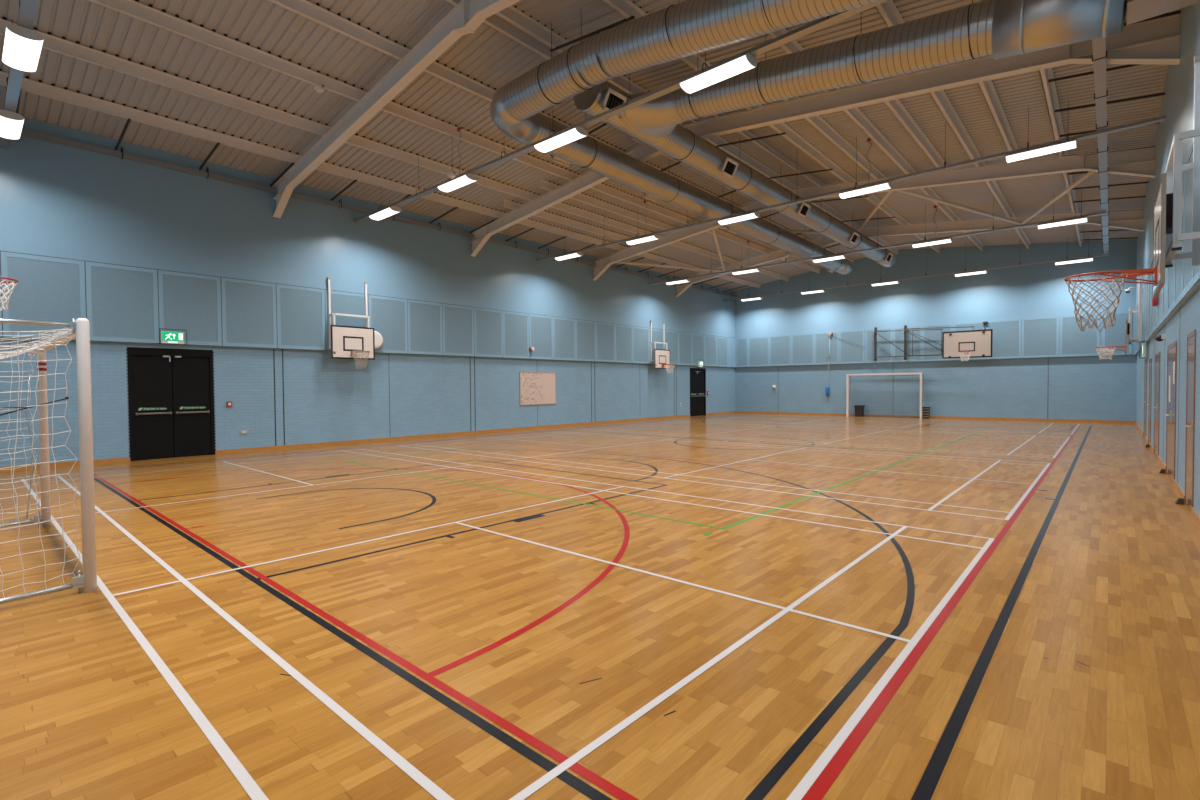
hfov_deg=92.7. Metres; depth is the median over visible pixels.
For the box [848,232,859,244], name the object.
grille
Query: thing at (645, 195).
grille
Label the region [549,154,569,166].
grille
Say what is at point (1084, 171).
rod
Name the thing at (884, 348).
acoustic panel
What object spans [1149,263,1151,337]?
acoustic panel
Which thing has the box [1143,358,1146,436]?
door
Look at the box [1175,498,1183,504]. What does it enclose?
door stop
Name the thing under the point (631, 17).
bar
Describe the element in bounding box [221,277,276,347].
acoustic panel
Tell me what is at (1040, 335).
acoustic panel
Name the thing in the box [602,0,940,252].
ceiling beam
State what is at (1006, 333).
acoustic panel
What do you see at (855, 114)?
ceiling beam
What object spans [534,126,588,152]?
strip light
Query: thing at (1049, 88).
ceiling beam
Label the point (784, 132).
bar
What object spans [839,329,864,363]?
acoustic panel
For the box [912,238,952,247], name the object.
strip light
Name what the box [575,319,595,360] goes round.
acoustic panel
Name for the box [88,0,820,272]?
ceiling beam
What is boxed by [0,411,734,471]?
baseboard
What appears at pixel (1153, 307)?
acoustic panel
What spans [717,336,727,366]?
acoustic panel
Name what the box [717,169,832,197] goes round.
bar
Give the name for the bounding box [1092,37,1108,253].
lengthwise trunking
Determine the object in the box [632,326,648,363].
acoustic panel
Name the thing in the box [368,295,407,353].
acoustic panel
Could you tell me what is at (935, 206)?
cable trunking
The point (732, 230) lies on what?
grille
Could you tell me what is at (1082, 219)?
strip light
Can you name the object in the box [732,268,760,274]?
strip light
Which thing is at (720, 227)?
tube
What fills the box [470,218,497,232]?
rod
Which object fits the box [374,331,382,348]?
disc
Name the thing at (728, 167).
grille
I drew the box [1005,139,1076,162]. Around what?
strip light
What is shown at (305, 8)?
ceiling beam
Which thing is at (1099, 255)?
cable trunking
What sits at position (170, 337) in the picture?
exit sign
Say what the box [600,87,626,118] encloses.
grille
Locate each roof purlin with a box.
[539,179,676,231]
[631,137,755,201]
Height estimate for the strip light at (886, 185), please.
0.130 m
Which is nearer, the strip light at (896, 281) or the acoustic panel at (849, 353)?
the strip light at (896, 281)
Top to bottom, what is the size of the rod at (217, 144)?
0.216 m
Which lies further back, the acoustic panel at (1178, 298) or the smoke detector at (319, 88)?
the smoke detector at (319, 88)
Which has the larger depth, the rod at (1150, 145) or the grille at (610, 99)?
the rod at (1150, 145)
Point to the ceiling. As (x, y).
(487, 55)
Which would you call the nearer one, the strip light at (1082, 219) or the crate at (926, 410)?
the strip light at (1082, 219)
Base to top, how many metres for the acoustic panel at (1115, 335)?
1.635 m
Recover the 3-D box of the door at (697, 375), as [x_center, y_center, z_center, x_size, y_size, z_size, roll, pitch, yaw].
[5.013,-0.418,29.849,0.367,2.480,1.530,1,2,42]
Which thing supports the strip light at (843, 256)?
attached to the cable trunking at (935, 206)
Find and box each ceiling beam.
[0,17,789,280]
[0,69,760,287]
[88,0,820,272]
[268,0,853,262]
[445,0,881,245]
[496,5,898,253]
[502,199,640,244]
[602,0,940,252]
[713,113,825,185]
[768,28,984,250]
[783,96,886,179]
[868,78,950,171]
[875,0,1030,248]
[969,59,1022,162]
[1039,68,1083,246]
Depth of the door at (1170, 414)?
9.07 m
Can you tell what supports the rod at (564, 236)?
attached to the wall at (57, 200)
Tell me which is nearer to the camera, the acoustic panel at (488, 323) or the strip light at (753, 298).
the acoustic panel at (488, 323)
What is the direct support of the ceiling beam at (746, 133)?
attached to the ceiling
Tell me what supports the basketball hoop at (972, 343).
attached to the wall at (1072, 387)
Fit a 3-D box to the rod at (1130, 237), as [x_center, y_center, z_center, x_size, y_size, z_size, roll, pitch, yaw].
[18.564,-5.875,20.883,1.554,0.223,0.035,1,2,42]
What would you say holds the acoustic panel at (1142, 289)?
attached to the wall at (1177, 105)
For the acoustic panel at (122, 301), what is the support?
attached to the wall at (57, 200)
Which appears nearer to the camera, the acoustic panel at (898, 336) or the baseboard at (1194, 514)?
the baseboard at (1194, 514)
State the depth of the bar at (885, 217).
20.84 m
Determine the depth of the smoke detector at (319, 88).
10.76 m
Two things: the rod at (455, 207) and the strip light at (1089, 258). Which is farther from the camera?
the strip light at (1089, 258)
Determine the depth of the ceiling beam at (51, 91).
12.99 m
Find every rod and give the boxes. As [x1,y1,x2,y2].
[16,90,20,112]
[115,118,130,149]
[199,143,219,169]
[270,163,293,186]
[331,180,356,200]
[429,207,457,223]
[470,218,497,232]
[506,228,533,241]
[538,236,566,248]
[1048,64,1143,81]
[1054,92,1164,111]
[1060,122,1159,136]
[1066,145,1154,155]
[1067,171,1088,174]
[1071,181,1148,189]
[1073,196,1145,202]
[1079,229,1127,232]
[1081,237,1137,240]
[1124,10,1180,25]
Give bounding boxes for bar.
[550,16,634,51]
[588,123,606,133]
[660,132,785,170]
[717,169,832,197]
[761,196,867,218]
[796,217,894,234]
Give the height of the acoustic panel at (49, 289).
1.635 m
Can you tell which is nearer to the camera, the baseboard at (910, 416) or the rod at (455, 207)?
the rod at (455, 207)
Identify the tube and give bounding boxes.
[617,261,722,271]
[712,229,725,270]
[717,226,819,233]
[856,191,892,231]
[898,190,1020,224]
[1021,171,1094,223]
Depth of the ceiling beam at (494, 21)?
10.04 m
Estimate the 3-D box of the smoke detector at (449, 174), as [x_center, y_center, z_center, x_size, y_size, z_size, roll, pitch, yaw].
[-3.235,-4.894,12.456,0.174,0.132,0.170,1,2,42]
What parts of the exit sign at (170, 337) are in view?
sign plate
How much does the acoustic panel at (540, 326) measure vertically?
1.635 m
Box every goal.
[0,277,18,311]
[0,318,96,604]
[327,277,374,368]
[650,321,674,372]
[846,372,923,418]
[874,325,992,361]
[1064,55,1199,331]
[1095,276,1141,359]
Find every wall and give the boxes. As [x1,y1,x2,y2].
[0,117,735,466]
[735,239,1136,420]
[1135,0,1199,515]
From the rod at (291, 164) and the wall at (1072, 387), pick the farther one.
the wall at (1072, 387)
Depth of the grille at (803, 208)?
16.60 m
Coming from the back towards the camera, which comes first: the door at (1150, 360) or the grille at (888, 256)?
the grille at (888, 256)
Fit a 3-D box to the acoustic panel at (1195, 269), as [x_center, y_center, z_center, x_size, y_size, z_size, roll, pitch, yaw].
[6.137,-2.058,5.846,0.018,1.635,1.202,1,2,42]
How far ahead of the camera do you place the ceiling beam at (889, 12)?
12.49 m
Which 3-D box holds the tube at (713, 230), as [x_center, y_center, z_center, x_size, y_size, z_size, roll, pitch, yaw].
[4.807,-5.966,23.056,0.100,0.420,6.410,0,1,16]
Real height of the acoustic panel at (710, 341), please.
1.635 m
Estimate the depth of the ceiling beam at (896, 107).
12.87 m
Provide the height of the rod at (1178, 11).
0.223 m
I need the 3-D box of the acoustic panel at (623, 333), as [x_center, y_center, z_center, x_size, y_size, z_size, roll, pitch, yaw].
[1.042,-2.456,25.029,0.018,1.635,1.202,1,2,42]
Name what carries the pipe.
attached to the wall at (57, 200)
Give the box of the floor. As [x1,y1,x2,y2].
[0,413,1199,799]
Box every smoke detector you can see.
[314,84,323,92]
[447,172,454,177]
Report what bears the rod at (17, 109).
attached to the wall at (57, 200)
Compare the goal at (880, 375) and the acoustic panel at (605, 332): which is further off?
the goal at (880, 375)
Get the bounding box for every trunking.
[0,0,38,148]
[354,0,888,223]
[536,100,1164,261]
[647,190,1105,284]
[723,242,1106,300]
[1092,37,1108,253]
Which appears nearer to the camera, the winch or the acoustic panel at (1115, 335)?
the acoustic panel at (1115, 335)
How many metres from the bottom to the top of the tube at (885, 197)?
0.431 m
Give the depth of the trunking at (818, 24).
9.25 m
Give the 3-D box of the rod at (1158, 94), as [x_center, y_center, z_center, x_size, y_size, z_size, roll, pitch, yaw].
[9.508,-5.569,10.730,1.554,0.223,0.035,1,2,42]
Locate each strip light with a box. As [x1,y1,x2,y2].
[0,110,23,139]
[2,25,43,71]
[369,206,401,219]
[437,173,478,191]
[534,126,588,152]
[555,252,583,260]
[626,234,660,244]
[666,279,690,284]
[679,53,756,93]
[718,212,759,224]
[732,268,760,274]
[741,297,762,300]
[801,289,825,293]
[813,254,846,262]
[839,181,892,198]
[871,280,899,285]
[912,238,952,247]
[955,270,987,276]
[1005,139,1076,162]
[1037,216,1087,228]
[1055,257,1092,264]
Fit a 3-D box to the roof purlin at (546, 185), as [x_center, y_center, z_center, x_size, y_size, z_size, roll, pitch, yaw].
[0.671,-6.164,18.651,0.156,0.221,7.000,1,2,42]
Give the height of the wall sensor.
0.120 m
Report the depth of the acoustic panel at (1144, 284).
15.95 m
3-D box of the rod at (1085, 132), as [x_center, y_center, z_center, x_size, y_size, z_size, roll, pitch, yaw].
[10.514,-5.603,11.858,1.554,0.223,0.035,1,2,42]
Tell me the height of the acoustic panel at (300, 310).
1.635 m
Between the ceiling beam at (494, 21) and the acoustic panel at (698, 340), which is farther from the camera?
the acoustic panel at (698, 340)
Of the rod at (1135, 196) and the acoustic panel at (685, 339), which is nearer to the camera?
the rod at (1135, 196)
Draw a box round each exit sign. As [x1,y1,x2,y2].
[159,328,186,344]
[698,360,702,366]
[1139,341,1145,358]
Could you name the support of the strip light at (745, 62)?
attached to the trunking at (818, 24)
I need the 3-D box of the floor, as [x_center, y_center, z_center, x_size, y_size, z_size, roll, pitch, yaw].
[3.787,1.203,15.745,17.340,0.103,31.200,1,2,42]
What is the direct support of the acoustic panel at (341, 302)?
attached to the wall at (57, 200)
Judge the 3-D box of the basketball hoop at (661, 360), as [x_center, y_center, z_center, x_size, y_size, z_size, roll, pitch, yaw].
[3.037,-2.443,26.531,0.968,2.447,1.216,1,2,42]
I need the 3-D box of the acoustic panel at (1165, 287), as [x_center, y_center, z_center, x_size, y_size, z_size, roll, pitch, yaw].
[9.370,-2.168,9.470,0.018,1.635,1.202,1,2,42]
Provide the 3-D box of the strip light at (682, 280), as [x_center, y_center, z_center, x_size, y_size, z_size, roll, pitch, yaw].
[3.449,-5.206,25.209,1.112,0.130,0.340,1,2,42]
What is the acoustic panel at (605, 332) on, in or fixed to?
attached to the wall at (57, 200)
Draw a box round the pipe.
[21,129,737,297]
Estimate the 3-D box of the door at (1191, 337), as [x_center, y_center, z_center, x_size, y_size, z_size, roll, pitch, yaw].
[7.148,0.253,6.968,0.060,2.150,0.900,1,2,42]
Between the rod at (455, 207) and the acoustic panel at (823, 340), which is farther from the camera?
the acoustic panel at (823, 340)
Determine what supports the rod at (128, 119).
attached to the wall at (57, 200)
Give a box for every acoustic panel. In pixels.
[0,251,85,339]
[0,279,1,336]
[85,261,158,342]
[158,270,221,345]
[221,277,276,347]
[276,284,325,349]
[325,290,367,349]
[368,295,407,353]
[407,299,442,354]
[442,304,473,355]
[474,307,502,357]
[503,311,528,358]
[529,314,552,359]
[553,317,575,360]
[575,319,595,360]
[596,322,614,361]
[615,324,632,362]
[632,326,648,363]
[649,328,662,363]
[665,330,678,364]
[679,332,691,364]
[692,333,704,365]
[705,335,716,365]
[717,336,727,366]
[736,338,747,366]
[749,336,768,366]
[769,335,790,365]
[791,333,813,364]
[815,331,838,364]
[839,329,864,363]
[865,327,892,362]
[893,325,921,361]
[922,323,952,360]
[953,321,985,359]
[986,319,1020,358]
[1021,316,1058,357]
[1059,313,1099,356]
[1102,311,1131,354]
[1135,309,1136,352]
[1137,304,1137,351]
[1141,289,1142,346]
[1142,284,1144,343]
[1144,278,1146,342]
[1146,275,1148,340]
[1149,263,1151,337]
[1151,260,1154,334]
[1154,306,1158,330]
[1158,287,1163,326]
[1162,268,1168,320]
[1168,260,1174,314]
[1174,171,1183,307]
[1182,143,1193,297]
[1192,265,1199,285]
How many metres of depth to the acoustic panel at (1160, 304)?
10.46 m
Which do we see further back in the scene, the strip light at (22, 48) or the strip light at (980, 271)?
the strip light at (980, 271)
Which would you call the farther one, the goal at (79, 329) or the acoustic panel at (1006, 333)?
the acoustic panel at (1006, 333)
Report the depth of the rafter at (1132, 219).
20.32 m
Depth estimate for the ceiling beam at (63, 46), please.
11.72 m
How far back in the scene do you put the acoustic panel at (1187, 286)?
6.80 m
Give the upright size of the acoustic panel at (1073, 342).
1.635 m
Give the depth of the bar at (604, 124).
13.19 m
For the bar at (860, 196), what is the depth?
18.62 m
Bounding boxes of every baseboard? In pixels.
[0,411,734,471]
[735,411,1134,423]
[1135,421,1199,528]
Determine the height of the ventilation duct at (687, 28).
2.306 m
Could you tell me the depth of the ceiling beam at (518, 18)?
12.20 m
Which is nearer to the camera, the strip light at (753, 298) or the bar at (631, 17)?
the bar at (631, 17)
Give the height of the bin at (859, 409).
0.540 m
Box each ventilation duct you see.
[490,0,881,274]
[574,0,1197,266]
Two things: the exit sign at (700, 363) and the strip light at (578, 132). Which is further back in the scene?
the exit sign at (700, 363)
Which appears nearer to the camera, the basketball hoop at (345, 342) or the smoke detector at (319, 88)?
the smoke detector at (319, 88)
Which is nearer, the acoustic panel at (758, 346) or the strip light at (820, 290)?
the strip light at (820, 290)
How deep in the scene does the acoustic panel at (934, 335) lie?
25.91 m
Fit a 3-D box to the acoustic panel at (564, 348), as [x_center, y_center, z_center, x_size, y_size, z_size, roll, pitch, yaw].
[-1.383,-2.374,22.311,0.018,1.635,1.202,1,2,42]
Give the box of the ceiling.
[0,0,1178,290]
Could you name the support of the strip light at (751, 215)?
attached to the cable trunking at (1161, 118)
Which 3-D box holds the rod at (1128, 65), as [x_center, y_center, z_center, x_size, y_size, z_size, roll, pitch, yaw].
[8.502,-5.535,9.602,1.554,0.223,0.035,1,2,42]
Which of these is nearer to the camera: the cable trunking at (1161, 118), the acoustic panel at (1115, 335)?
the cable trunking at (1161, 118)
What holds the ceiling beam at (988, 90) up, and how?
attached to the ceiling
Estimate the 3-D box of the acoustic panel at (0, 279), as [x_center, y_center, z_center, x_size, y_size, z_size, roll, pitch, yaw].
[-11.890,-2.019,10.532,0.018,1.635,1.202,1,2,42]
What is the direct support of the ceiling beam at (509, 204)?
attached to the ceiling
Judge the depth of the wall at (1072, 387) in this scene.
25.45 m
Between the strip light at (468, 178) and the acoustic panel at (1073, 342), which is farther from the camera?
the acoustic panel at (1073, 342)
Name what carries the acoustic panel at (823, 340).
attached to the wall at (1072, 387)
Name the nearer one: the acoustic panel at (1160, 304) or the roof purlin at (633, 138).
the acoustic panel at (1160, 304)
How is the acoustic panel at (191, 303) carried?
attached to the wall at (57, 200)
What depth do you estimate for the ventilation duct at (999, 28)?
8.53 m
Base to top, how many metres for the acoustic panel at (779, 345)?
1.635 m
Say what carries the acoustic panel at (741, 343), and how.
attached to the wall at (1072, 387)
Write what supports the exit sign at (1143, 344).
attached to the wall at (1177, 105)
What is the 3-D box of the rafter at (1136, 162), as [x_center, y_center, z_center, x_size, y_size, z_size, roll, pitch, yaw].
[5.940,-5.712,18.026,16.591,1.730,0.200,1,2,42]
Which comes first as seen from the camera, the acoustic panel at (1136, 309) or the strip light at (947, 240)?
the strip light at (947, 240)
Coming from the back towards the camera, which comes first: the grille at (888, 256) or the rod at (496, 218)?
the grille at (888, 256)
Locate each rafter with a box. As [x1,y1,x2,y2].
[272,0,520,217]
[470,14,1179,256]
[593,145,1154,280]
[676,208,1143,296]
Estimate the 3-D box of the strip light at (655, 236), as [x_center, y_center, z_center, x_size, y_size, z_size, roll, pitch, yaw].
[1.351,-5.023,17.945,1.112,0.130,0.340,1,2,42]
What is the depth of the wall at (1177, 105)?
8.31 m
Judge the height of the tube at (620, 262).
0.307 m
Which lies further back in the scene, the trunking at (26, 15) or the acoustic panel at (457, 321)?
the acoustic panel at (457, 321)
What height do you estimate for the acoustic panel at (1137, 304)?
1.635 m
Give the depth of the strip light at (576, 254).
19.97 m
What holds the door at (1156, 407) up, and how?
in the wall at (1177, 105)
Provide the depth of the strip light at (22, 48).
7.59 m
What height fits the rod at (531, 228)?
0.216 m
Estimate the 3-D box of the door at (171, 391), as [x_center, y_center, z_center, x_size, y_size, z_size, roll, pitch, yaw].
[-9.854,0.074,13.182,0.367,2.500,1.600,1,2,42]
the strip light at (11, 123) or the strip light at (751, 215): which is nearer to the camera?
the strip light at (11, 123)
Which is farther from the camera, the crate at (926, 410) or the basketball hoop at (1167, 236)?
the crate at (926, 410)
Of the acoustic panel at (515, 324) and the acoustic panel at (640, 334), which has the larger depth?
the acoustic panel at (640, 334)
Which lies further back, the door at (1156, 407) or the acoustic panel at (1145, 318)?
the acoustic panel at (1145, 318)
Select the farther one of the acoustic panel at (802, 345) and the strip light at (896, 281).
the acoustic panel at (802, 345)
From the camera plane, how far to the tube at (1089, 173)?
15.55 m
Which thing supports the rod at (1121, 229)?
attached to the wall at (1177, 105)
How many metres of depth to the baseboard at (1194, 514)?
8.01 m
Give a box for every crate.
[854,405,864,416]
[922,407,929,417]
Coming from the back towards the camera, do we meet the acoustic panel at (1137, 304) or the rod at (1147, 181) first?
the acoustic panel at (1137, 304)
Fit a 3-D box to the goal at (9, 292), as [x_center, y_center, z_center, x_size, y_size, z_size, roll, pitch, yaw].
[-7.185,-2.037,6.106,1.180,1.800,4.862,-2,2,-42]
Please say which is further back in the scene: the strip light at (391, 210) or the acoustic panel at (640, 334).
the acoustic panel at (640, 334)
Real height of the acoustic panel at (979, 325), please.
1.635 m
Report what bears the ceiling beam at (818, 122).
attached to the ceiling
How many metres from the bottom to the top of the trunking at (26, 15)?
1.570 m
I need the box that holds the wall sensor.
[1155,334,1164,341]
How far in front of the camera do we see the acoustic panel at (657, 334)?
26.76 m
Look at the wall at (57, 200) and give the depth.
15.26 m
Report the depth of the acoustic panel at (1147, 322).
14.15 m
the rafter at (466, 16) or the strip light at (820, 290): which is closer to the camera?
the rafter at (466, 16)
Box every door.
[127,347,214,460]
[690,368,705,415]
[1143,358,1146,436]
[1148,358,1151,443]
[1153,352,1159,457]
[1165,341,1176,481]
[1184,330,1195,510]
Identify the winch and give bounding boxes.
[826,332,864,398]
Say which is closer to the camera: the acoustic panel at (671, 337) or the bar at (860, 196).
the bar at (860, 196)
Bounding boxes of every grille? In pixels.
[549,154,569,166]
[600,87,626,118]
[642,192,657,201]
[719,157,738,178]
[725,226,736,233]
[796,202,810,217]
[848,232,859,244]
[883,253,892,262]
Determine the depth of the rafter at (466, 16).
10.59 m
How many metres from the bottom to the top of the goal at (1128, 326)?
2.384 m
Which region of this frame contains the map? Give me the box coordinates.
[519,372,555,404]
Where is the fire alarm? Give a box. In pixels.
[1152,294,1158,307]
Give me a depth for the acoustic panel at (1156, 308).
11.38 m
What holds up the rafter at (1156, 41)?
attached to the wall at (57, 200)
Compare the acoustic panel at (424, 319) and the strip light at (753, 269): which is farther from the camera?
the strip light at (753, 269)

